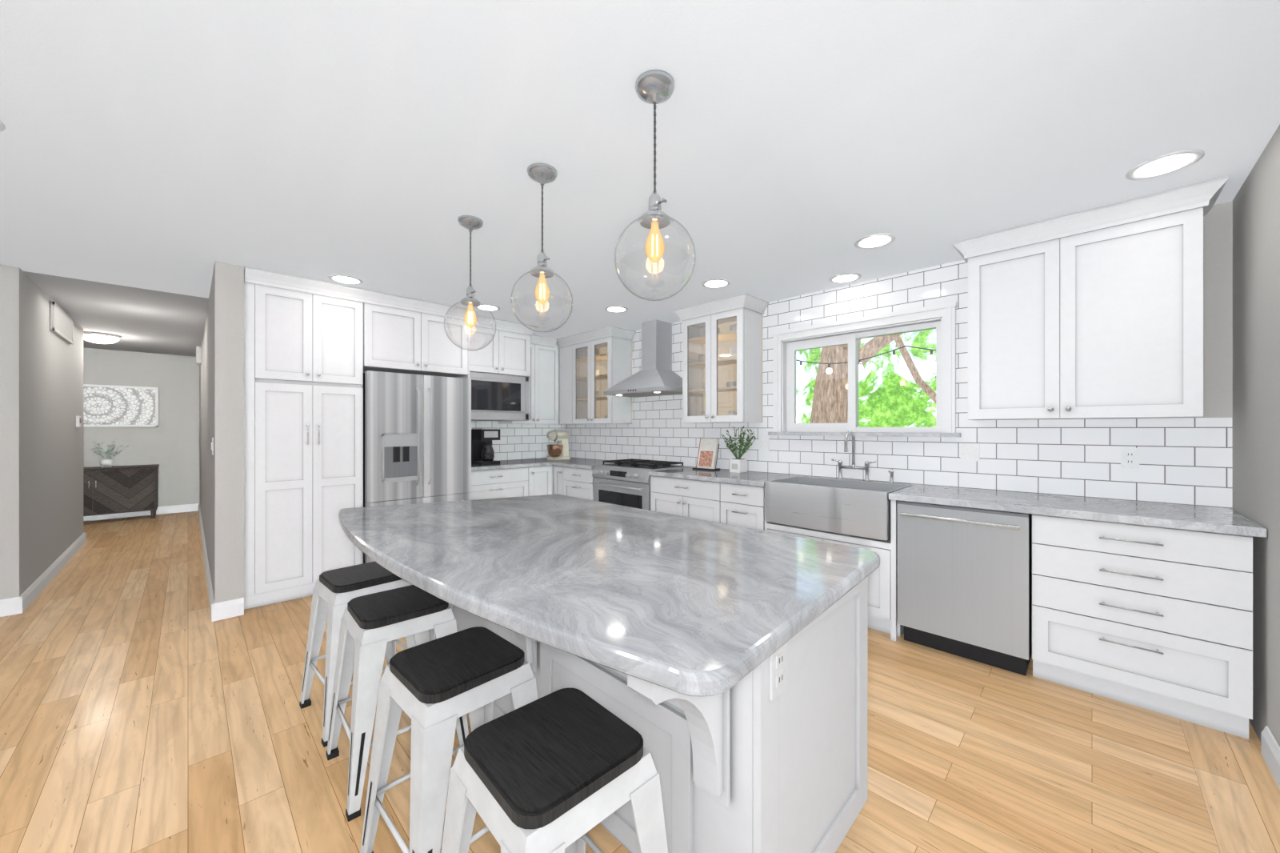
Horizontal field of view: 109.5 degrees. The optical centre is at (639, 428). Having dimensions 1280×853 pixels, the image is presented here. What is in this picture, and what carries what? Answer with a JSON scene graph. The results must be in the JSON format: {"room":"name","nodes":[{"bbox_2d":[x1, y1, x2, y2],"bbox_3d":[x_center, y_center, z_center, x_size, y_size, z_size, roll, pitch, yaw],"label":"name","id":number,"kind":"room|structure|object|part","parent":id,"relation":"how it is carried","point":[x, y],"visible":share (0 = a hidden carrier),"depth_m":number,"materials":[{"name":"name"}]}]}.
{"room":"kitchen","nodes":[
{"label":"kitchen","id":0,"kind":"room"},
{"bbox_2d":[0,264,24,599],"bbox_3d":[-5.233,0.085,2.510,0.150,2.460,2.150,0,0,45],"label":"wall","id":1,"kind":"structure","parent":0,"point":[12,431],"depth_m":3.20,"materials":[{"name":"grey paint"}]},
{"bbox_2d":[0,596,23,616],"bbox_3d":[-5.167,1.256,2.458,0.015,0.118,2.164,0,0,45],"label":"baseboard","id":2,"kind":"structure","parent":1,"relation":"attached to","point":[11,606],"depth_m":3.19,"materials":[{"name":"white wood"}]},
{"bbox_2d":[24,273,83,590],"bbox_3d":[-5.515,0.085,4.207,2.650,2.460,0.150,0,0,45],"label":"wall","id":3,"kind":"structure","parent":0,"point":[54,451],"depth_m":3.92,"materials":[{"name":"grey paint"}]},
{"bbox_2d":[18,532,85,611],"bbox_3d":[-5.403,1.256,4.213,2.831,0.118,0.015,0,0,45],"label":"baseboard","id":4,"kind":"structure","parent":3,"relation":"attached to","point":[35,589],"depth_m":3.89,"materials":[{"name":"white wood"}]},
{"bbox_2d":[50,301,73,343],"bbox_3d":[-5.445,-0.980,4.263,0.930,0.250,0.022,0,0,45],"label":"air vent","id":5,"kind":"object","parent":3,"relation":"in","point":[62,323],"visible":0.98,"depth_m":4.18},
{"bbox_2d":[76,416,81,427],"bbox_3d":[-6.048,-0.075,4.870,0.120,0.120,0.028,0,0,45],"label":"thermostat","id":6,"kind":"object","parent":3,"relation":"attached to","point":[78,421],"visible":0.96,"depth_m":4.83,"materials":[{"name":"white plastic"}]},
{"bbox_2d":[83,347,199,506],"bbox_3d":[-8.156,0.085,6.233,0.150,2.460,3.280,0,0,45],"label":"wall","id":7,"kind":"structure","parent":0,"point":[170,444],"depth_m":6.94,"materials":[{"name":"grey paint"}]},
{"bbox_2d":[83,384,158,426],"bbox_3d":[-7.775,-0.325,6.474,0.042,0.600,1.200,0,0,45],"label":"wall art panel","id":8,"kind":"object","parent":7,"relation":"attached to","point":[114,406],"visible":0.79,"depth_m":6.62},
{"bbox_2d":[83,503,199,521],"bbox_3d":[-8.150,1.256,6.121,0.015,0.118,3.130,0,0,45],"label":"baseboard","id":9,"kind":"structure","parent":7,"relation":"attached to","point":[176,509],"depth_m":6.84,"materials":[{"name":"white wood"}]},
{"bbox_2d":[199,261,243,603],"bbox_3d":[-4.928,0.085,5.218,5.850,2.460,0.150,0,0,45],"label":"wall","id":10,"kind":"structure","parent":0,"point":[222,424],"depth_m":3.17,"materials":[{"name":"grey paint"}]},
{"bbox_2d":[196,346,201,364],"bbox_3d":[-5.921,-0.975,6.065,0.250,0.220,0.050,0,0,45],"label":"box","id":11,"kind":"object","parent":10,"relation":"attached to","point":[198,355],"visible":1,"depth_m":5.98,"materials":[{"name":"white plastic"}]},
{"bbox_2d":[198,504,214,614],"bbox_3d":[-4.981,1.256,5.153,5.864,0.118,0.015,0,0,45],"label":"baseboard","id":12,"kind":"structure","parent":10,"relation":"attached to","point":[211,599],"depth_m":4.05,"materials":[{"name":"white wood"}]},
{"bbox_2d":[211,437,213,455],"bbox_3d":[-3.005,0.125,3.175,0.080,0.120,0.013,0,0,45],"label":"light switch","id":13,"kind":"object","parent":10,"relation":"attached to","point":[212,446],"visible":1,"depth_m":3.15,"materials":[{"name":"white plastic"}]},
{"bbox_2d":[211,597,243,621],"bbox_3d":[-2.860,1.256,3.138,0.015,0.118,0.166,0,0,45],"label":"baseboard","id":14,"kind":"structure","parent":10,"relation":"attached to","point":[224,610],"depth_m":3.13,"materials":[{"name":"white wood"}]},
{"bbox_2d":[471,347,564,460],"bbox_3d":[-2.316,0.085,5.144,0.150,2.460,3.440,0,0,45],"label":"tiled wall","id":15,"kind":"structure","parent":0,"point":[517,442],"depth_m":5.82,"materials":[{"name":"tile"}]},
{"bbox_2d":[244,266,558,347],"bbox_3d":[-2.031,-1.093,4.627,0.979,0.096,3.101,0,0,45],"label":"crown molding","id":16,"kind":"structure","parent":15,"relation":"attached to","point":[254,276],"depth_m":3.77,"materials":[{"name":"white wood"}]},
{"bbox_2d":[363,302,469,378],"bbox_3d":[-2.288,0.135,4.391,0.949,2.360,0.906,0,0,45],"label":"upper cabinet","id":17,"kind":"object","parent":15,"relation":"attached to","point":[396,340],"visible":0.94,"depth_m":4.04,"materials":[{"name":"white wood"}]},
{"bbox_2d":[469,325,530,421],"bbox_3d":[-1.756,-0.565,5.051,0.791,0.960,0.770,0,0,45],"label":"upper cabinet","id":18,"kind":"object","parent":15,"relation":"attached to","point":[506,353],"depth_m":4.81,"materials":[{"name":"white wood"}]},
{"bbox_3d":[-1.770,-0.333,5.065,0.753,0.491,0.748,0,0,45],"label":"mounted built-in microwave","id":19,"kind":"part","parent":18,"relation":"part of","materials":[{"name":"silver metal"}]},
{"bbox_2d":[498,343,559,423],"bbox_3d":[-1.283,-0.550,5.813,0.359,0.990,0.966,0,0,45],"label":"upper cabinet","id":20,"kind":"object","parent":15,"relation":"attached to","point":[544,393],"visible":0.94,"depth_m":5.69,"materials":[{"name":"white wood"}]},
{"bbox_2d":[0,510,1279,852],"bbox_3d":[-3.140,1.345,3.649,10.900,0.060,7.020,0,0,45],"label":"floor","id":21,"kind":"structure","parent":0,"point":[147,704],"depth_m":1.85,"materials":[{"name":"brown wood"}]},
{"bbox_2d":[83,464,159,518],"bbox_3d":[-7.633,0.932,6.328,0.450,0.765,1.215,0,0,45],"label":"sideboard","id":22,"kind":"object","parent":21,"relation":"on","point":[117,489],"visible":0.65,"depth_m":6.37,"materials":[{"name":"brown wood"}]},
{"bbox_2d":[90,440,127,467],"bbox_3d":[-7.583,0.359,6.463,0.289,0.382,0.382,0,0,45],"label":"potted plant","id":23,"kind":"object","parent":22,"relation":"on","point":[107,462],"visible":1,"depth_m":6.40,"materials":[{"name":"plant"}]},
{"bbox_2d":[244,281,363,609],"bbox_3d":[-2.875,0.135,3.803,0.950,2.360,0.748,0,0,45],"label":"pantry cabinet","id":24,"kind":"object","parent":21,"relation":"on","point":[303,420],"visible":0.96,"depth_m":3.46,"materials":[{"name":"white wood"}]},
{"bbox_2d":[299,561,415,747],"bbox_3d":[-1.319,1.000,2.160,0.441,0.630,0.441,0,0,45],"label":"stool","id":25,"kind":"object","parent":21,"relation":"on","point":[335,591],"visible":0.6,"depth_m":2.08,"materials":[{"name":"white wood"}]},
{"bbox_2d":[326,584,468,821],"bbox_3d":[-0.965,1.000,1.807,0.434,0.630,0.434,0,0,45],"label":"stool","id":26,"kind":"object","parent":21,"relation":"on","point":[372,625],"visible":0.65,"depth_m":1.69,"materials":[{"name":"white metal"}]},
{"bbox_2d":[362,370,471,563],"bbox_3d":[-2.256,0.410,4.346,1.058,1.770,0.876,0,0,45],"label":"refrigerator","id":27,"kind":"object","parent":21,"relation":"on","point":[417,438],"visible":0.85,"depth_m":3.96,"materials":[{"name":"silver metal"}]},
{"bbox_2d":[360,626,538,852],"bbox_3d":[-0.551,1.000,1.372,0.434,0.630,0.434,0,0,45],"label":"stool","id":28,"kind":"object","parent":21,"relation":"on","point":[434,690],"visible":0.85,"depth_m":1.28,"materials":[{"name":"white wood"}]},
{"bbox_2d":[470,466,531,499],"bbox_3d":[-1.788,0.878,5.118,0.627,0.872,0.819,0,0,45],"label":"base cabinet","id":29,"kind":"object","parent":21,"relation":"on","point":[510,482],"depth_m":4.95,"materials":[{"name":"white wood"}]},
{"bbox_2d":[471,457,573,470],"bbox_3d":[-1.435,0.420,5.445,0.663,0.039,1.775,0,0,45],"label":"countertop","id":30,"kind":"structure","parent":29,"relation":"on","point":[505,464],"depth_m":5.16,"materials":[{"name":"grey stone"}]},
{"bbox_2d":[471,428,499,464],"bbox_3d":[-1.744,0.200,5.081,0.308,0.400,0.220,0,0,45],"label":"coffee maker","id":31,"kind":"object","parent":30,"relation":"on","point":[482,451],"visible":0.98,"depth_m":5.00,"materials":[{"name":"black plastic"}]},
{"bbox_2d":[546,429,570,459],"bbox_3d":[-1.054,0.210,5.834,0.204,0.380,0.320,0,0,45],"label":"stand mixer","id":32,"kind":"object","parent":30,"relation":"on","point":[559,450],"visible":1,"depth_m":5.76,"materials":[{"name":"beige metal"}]},
{"bbox_2d":[531,465,553,495],"bbox_3d":[-1.386,0.878,5.521,0.627,0.872,0.319,0,0,45],"label":"base cabinet","id":33,"kind":"object","parent":21,"relation":"on","point":[542,477],"depth_m":5.32,"materials":[{"name":"white wood"}]},
{"bbox_2d":[440,687,667,852],"bbox_3d":[-0.191,1.000,1.004,0.434,0.630,0.434,0,0,45],"label":"stool","id":34,"kind":"object","parent":21,"relation":"on","point":[564,770],"visible":1,"depth_m":0.95,"materials":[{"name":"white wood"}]},
{"bbox_2d":[553,465,595,499],"bbox_3d":[-0.558,0.878,5.348,0.743,0.873,0.660,0,0,45],"label":"base cabinet","id":35,"kind":"object","parent":21,"relation":"on","point":[574,482],"visible":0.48,"depth_m":5.12,"materials":[{"name":"white wood"}]},
{"bbox_2d":[551,457,613,468],"bbox_3d":[-0.540,0.420,5.336,0.704,0.039,0.663,0,0,45],"label":"countertop","id":36,"kind":"structure","parent":35,"relation":"on","point":[585,463],"depth_m":5.26,"materials":[{"name":"grey stone"}]},
{"bbox_2d":[591,458,688,510],"bbox_3d":[-0.022,0.832,4.758,0.838,0.966,0.663,0,0,45],"label":"range","id":37,"kind":"object","parent":21,"relation":"on","point":[626,482],"visible":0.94,"depth_m":4.56,"materials":[{"name":"silver metal"}]},
{"bbox_2d":[435,576,867,852],"bbox_3d":[-0.239,0.879,1.820,1.888,0.872,0.979,0,0,45],"label":"kitchen island","id":38,"kind":"object","parent":21,"relation":"on","point":[770,754],"visible":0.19,"depth_m":1.18,"materials":[{"name":"white wood"}]},
{"bbox_2d":[338,494,879,696],"bbox_3d":[-0.367,0.419,1.802,2.218,0.041,1.170,0,0,45],"label":"island countertop","id":39,"kind":"structure","parent":38,"relation":"on","point":[687,606],"depth_m":1.23,"materials":[{"name":"stone"}]},
{"bbox_2d":[650,475,764,530],"bbox_3d":[0.730,0.878,4.060,1.190,0.873,0.660,0,0,45],"label":"base cabinet","id":40,"kind":"object","parent":21,"relation":"on","point":[740,505],"visible":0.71,"depth_m":3.78,"materials":[{"name":"white wood"}]},
{"bbox_2d":[648,467,1267,537],"bbox_3d":[1.530,0.420,3.266,3.450,0.039,0.663,0,0,45],"label":"countertop","id":41,"kind":"structure","parent":40,"relation":"on","point":[1222,520],"depth_m":2.40,"materials":[{"name":"grey stone"}]},
{"bbox_2d":[692,437,719,470],"bbox_3d":[0.648,0.247,4.417,0.230,0.305,0.144,0,0,45],"label":"cookbook stand","id":42,"kind":"object","parent":41,"relation":"on","point":[707,454],"visible":1,"depth_m":4.40,"materials":[{"name":"paper"}]},
{"bbox_2d":[721,426,755,472],"bbox_3d":[0.931,0.187,4.153,0.298,0.426,0.402,0,0,45],"label":"potted plant","id":43,"kind":"object","parent":41,"relation":"on","point":[738,465],"visible":0.96,"depth_m":4.11,"materials":[{"name":"plant"}]},
{"bbox_2d":[764,476,911,540],"bbox_3d":[1.419,0.546,3.278,0.838,0.298,0.552,0,0,45],"label":"farmhouse sink","id":44,"kind":"object","parent":41,"relation":"in","point":[857,508],"visible":0.92,"depth_m":3.08,"materials":[{"name":"silver metal"}]},
{"bbox_2d":[831,430,875,481],"bbox_3d":[1.609,0.208,3.461,0.334,0.386,0.187,0,0,45],"label":"bridge faucet","id":45,"kind":"object","parent":41,"relation":"on","point":[841,466],"visible":1,"depth_m":3.50,"materials":[{"name":"silver metal"}]},
{"bbox_2d":[888,470,895,483],"bbox_3d":[1.835,0.354,3.306,0.040,0.094,0.090,0,0,45],"label":"soap dispenser","id":46,"kind":"object","parent":41,"relation":"on","point":[891,472],"visible":1,"depth_m":3.31,"materials":[{"name":"silver metal"}]},
{"bbox_2d":[764,500,903,641],"bbox_3d":[1.473,0.878,3.318,0.900,0.873,0.659,0,0,45],"label":"base cabinet","id":47,"kind":"object","parent":21,"relation":"on","point":[882,597],"visible":0.17,"depth_m":2.87,"materials":[{"name":"white wood"}]},
{"bbox_2d":[897,500,1031,675],"bbox_3d":[1.983,0.879,2.744,0.614,0.871,0.654,0,0,45],"label":"dishwasher","id":48,"kind":"object","parent":21,"relation":"on","point":[964,582],"visible":0.92,"depth_m":2.53,"materials":[{"name":"silver metal"}]},
{"bbox_2d":[1032,514,1252,739],"bbox_3d":[2.483,0.878,2.307,0.692,0.873,0.660,0,0,45],"label":"base cabinet","id":49,"kind":"object","parent":21,"relation":"on","point":[1157,619],"visible":0.98,"depth_m":2.06,"materials":[{"name":"white wood"}]},
{"bbox_2d":[0,0,1279,356],"bbox_3d":[-3.140,-1.175,3.649,10.900,0.060,7.020,0,0,45],"label":"ceiling","id":50,"kind":"structure","parent":0,"point":[378,146],"depth_m":1.77,"materials":[{"name":"white paint"}]},
{"bbox_2d":[0,120,5,131],"bbox_3d":[-2.475,-1.141,1.626,0.224,0.007,0.224,0,0,45],"label":"recessed light","id":51,"kind":"object","parent":50,"relation":"in","point":[2,126],"visible":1,"depth_m":1.71,"materials":[{"name":"white"}]},
{"bbox_2d":[83,331,120,343],"bbox_3d":[-6.583,-1.090,5.508,0.340,0.110,0.340,0,0,45],"label":"light","id":52,"kind":"object","parent":50,"relation":"attached to","point":[99,338],"visible":0.85,"depth_m":5.43,"materials":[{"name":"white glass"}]},
{"bbox_2d":[328,274,363,284],"bbox_3d":[-2.263,-1.141,3.479,0.224,0.007,0.224,0,0,45],"label":"recessed light","id":53,"kind":"object","parent":50,"relation":"in","point":[346,279],"visible":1,"depth_m":3.47,"materials":[{"name":"white plastic"}]},
{"bbox_2d":[444,215,495,350],"bbox_3d":[-0.933,-0.786,2.489,0.270,0.713,0.270,0,0,45],"label":"pendant light","id":54,"kind":"object","parent":50,"relation":"hanging from","point":[470,223],"visible":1,"depth_m":2.47,"materials":[{"name":"clear glass"}]},
{"bbox_2d":[475,304,499,311],"bbox_3d":[-1.442,-1.141,4.285,0.224,0.007,0.224,0,0,45],"label":"recessed light","id":55,"kind":"object","parent":50,"relation":"in","point":[492,308],"visible":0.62,"depth_m":4.28,"materials":[{"name":"white plastic"}]},
{"bbox_2d":[510,163,572,331],"bbox_3d":[-0.435,-0.786,2.012,0.270,0.713,0.270,0,0,45],"label":"pendant light","id":56,"kind":"object","parent":50,"relation":"hanging from","point":[542,174],"visible":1,"depth_m":1.99,"materials":[{"name":"clear glass"}]},
{"bbox_2d":[604,305,627,312],"bbox_3d":[-0.226,-1.141,4.342,0.224,0.007,0.224,0,0,45],"label":"recessed light","id":57,"kind":"object","parent":50,"relation":"in","point":[615,309],"visible":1,"depth_m":4.33,"materials":[{"name":"white plastic"}]},
{"bbox_2d":[614,69,695,300],"bbox_3d":[0.050,-0.786,1.506,0.270,0.713,0.270,0,0,45],"label":"pendant light","id":58,"kind":"object","parent":50,"relation":"hanging from","point":[654,86],"visible":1,"depth_m":1.49,"materials":[{"name":"clear glass"}]},
{"bbox_2d":[701,278,730,287],"bbox_3d":[0.601,-1.141,3.571,0.224,0.007,0.224,0,0,45],"label":"recessed light","id":59,"kind":"object","parent":50,"relation":"in","point":[716,283],"visible":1,"depth_m":3.57,"materials":[{"name":"white plastic"}]},
{"bbox_2d":[829,272,861,283],"bbox_3d":[1.563,-1.141,3.444,0.224,0.007,0.224,0,0,45],"label":"recessed light","id":60,"kind":"object","parent":50,"relation":"in","point":[846,278],"visible":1,"depth_m":3.43,"materials":[{"name":"white plastic"}]},
{"bbox_2d":[854,233,895,248],"bbox_3d":[1.435,-1.141,2.765,0.224,0.007,0.224,0,0,45],"label":"recessed light","id":61,"kind":"object","parent":50,"relation":"in","point":[874,241],"visible":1,"depth_m":2.76,"materials":[{"name":"white plastic"}]},
{"bbox_2d":[1125,148,1204,179],"bbox_3d":[2.277,-1.141,1.966,0.224,0.007,0.224,0,0,45],"label":"recessed light","id":62,"kind":"object","parent":50,"relation":"in","point":[1165,164],"visible":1,"depth_m":1.96,"materials":[{"name":"white plastic"}]},
{"bbox_2d":[564,259,1231,508],"bbox_3d":[1.022,0.085,4.345,6.000,2.460,0.150,0,0,45],"label":"tiled wall","id":63,"kind":"structure","parent":0,"point":[1186,461],"depth_m":3.14,"materials":[{"name":"tile"}]},
{"bbox_2d":[556,325,635,423],"bbox_3d":[-0.570,-0.598,5.551,1.080,1.086,0.389,0,0,45],"label":"upper cabinet","id":64,"kind":"object","parent":63,"relation":"attached to","point":[594,365],"visible":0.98,"depth_m":5.38,"materials":[{"name":"white wood"}]},
{"bbox_2d":[603,319,682,397],"bbox_3d":[0.092,-0.749,4.809,0.900,0.784,0.503,0,0,45],"label":"range hood","id":65,"kind":"object","parent":63,"relation":"attached to","point":[656,375],"visible":1,"depth_m":4.77,"materials":[{"name":"silver metal"}]},
{"bbox_2d":[673,293,768,423],"bbox_3d":[0.744,-0.598,4.237,0.804,1.086,0.389,0,0,45],"label":"upper cabinet","id":66,"kind":"object","parent":63,"relation":"attached to","point":[722,360],"visible":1,"depth_m":4.12,"materials":[{"name":"white wood"}]},
{"bbox_2d":[758,437,769,450],"bbox_3d":[1.129,0.145,4.120,0.105,0.116,0.012,0,0,45],"label":"light switch","id":67,"kind":"object","parent":63,"relation":"attached to","point":[763,443],"visible":1,"depth_m":4.12,"materials":[{"name":"white plastic"}]},
{"bbox_2d":[768,301,960,437],"bbox_3d":[1.706,-0.401,3.597,1.415,0.922,0.180,0,0,45],"label":"window","id":68,"kind":"structure","parent":63,"relation":"in","point":[940,318],"depth_m":3.58,"materials":[{"name":"glass"}]},
{"bbox_2d":[960,443,979,460],"bbox_3d":[2.214,0.160,3.034,0.105,0.116,0.012,0,0,45],"label":"light switch","id":69,"kind":"object","parent":63,"relation":"attached to","point":[970,451],"visible":1,"depth_m":3.03,"materials":[{"name":"white plastic"}]},
{"bbox_2d":[952,176,1227,419],"bbox_3d":[2.431,-0.598,2.551,1.042,1.086,0.389,0,0,45],"label":"upper cabinet","id":70,"kind":"object","parent":63,"relation":"attached to","point":[1095,314],"visible":1,"depth_m":2.40,"materials":[{"name":"white wood"}]},
{"bbox_2d":[1120,447,1139,468],"bbox_3d":[2.731,0.165,2.519,0.070,0.116,0.008,0,0,45],"label":"outlet","id":71,"kind":"object","parent":63,"relation":"attached to","point":[1130,457],"visible":1,"depth_m":2.52,"materials":[{"name":"white plastic"}]},
{"bbox_2d":[1199,200,1232,417],"bbox_3d":[2.942,-0.600,2.323,0.124,1.090,0.014,0,0,45],"label":"wall","id":72,"kind":"structure","parent":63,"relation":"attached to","point":[1218,310],"depth_m":2.31,"materials":[{"name":"grey paint"}]},
{"bbox_2d":[1232,124,1279,746],"bbox_3d":[0.661,0.085,-0.152,0.150,2.460,6.720,0,0,45],"label":"wall","id":73,"kind":"structure","parent":0,"point":[1256,373],"depth_m":1.89,"materials":[{"name":"grey paint"}]},
{"bbox_2d":[1260,725,1279,788],"bbox_3d":[0.372,1.256,-0.323,0.015,0.118,6.070,0,0,45],"label":"baseboard","id":74,"kind":"structure","parent":73,"relation":"attached to","point":[1270,750],"depth_m":1.74,"materials":[{"name":"white wood"}]},
{"label":"outside","id":75,"kind":"structure","parent":0,"visible":0},
{"bbox_2d":[796,328,935,427],"bbox_3d":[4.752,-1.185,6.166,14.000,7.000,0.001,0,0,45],"label":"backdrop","id":76,"kind":"structure","parent":75,"point":[893,382],"depth_m":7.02,"materials":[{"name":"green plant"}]},
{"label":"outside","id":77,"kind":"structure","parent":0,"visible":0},
{"bbox_2d":[796,345,935,373],"bbox_3d":[2.630,-0.711,4.469,2.603,0.279,0.067,0,0,45],"label":"string","id":78,"kind":"object","parent":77,"point":[894,358],"depth_m":4.67,"materials":[{"name":"black plastic"}]},
{"bbox_2d":[810,332,935,423],"bbox_3d":[3.067,-0.437,5.043,2.226,4.521,1.350,0,0,45],"label":"tree","id":79,"kind":"object","parent":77,"point":[836,380],"depth_m":5.10,"materials":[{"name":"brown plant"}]}
]}

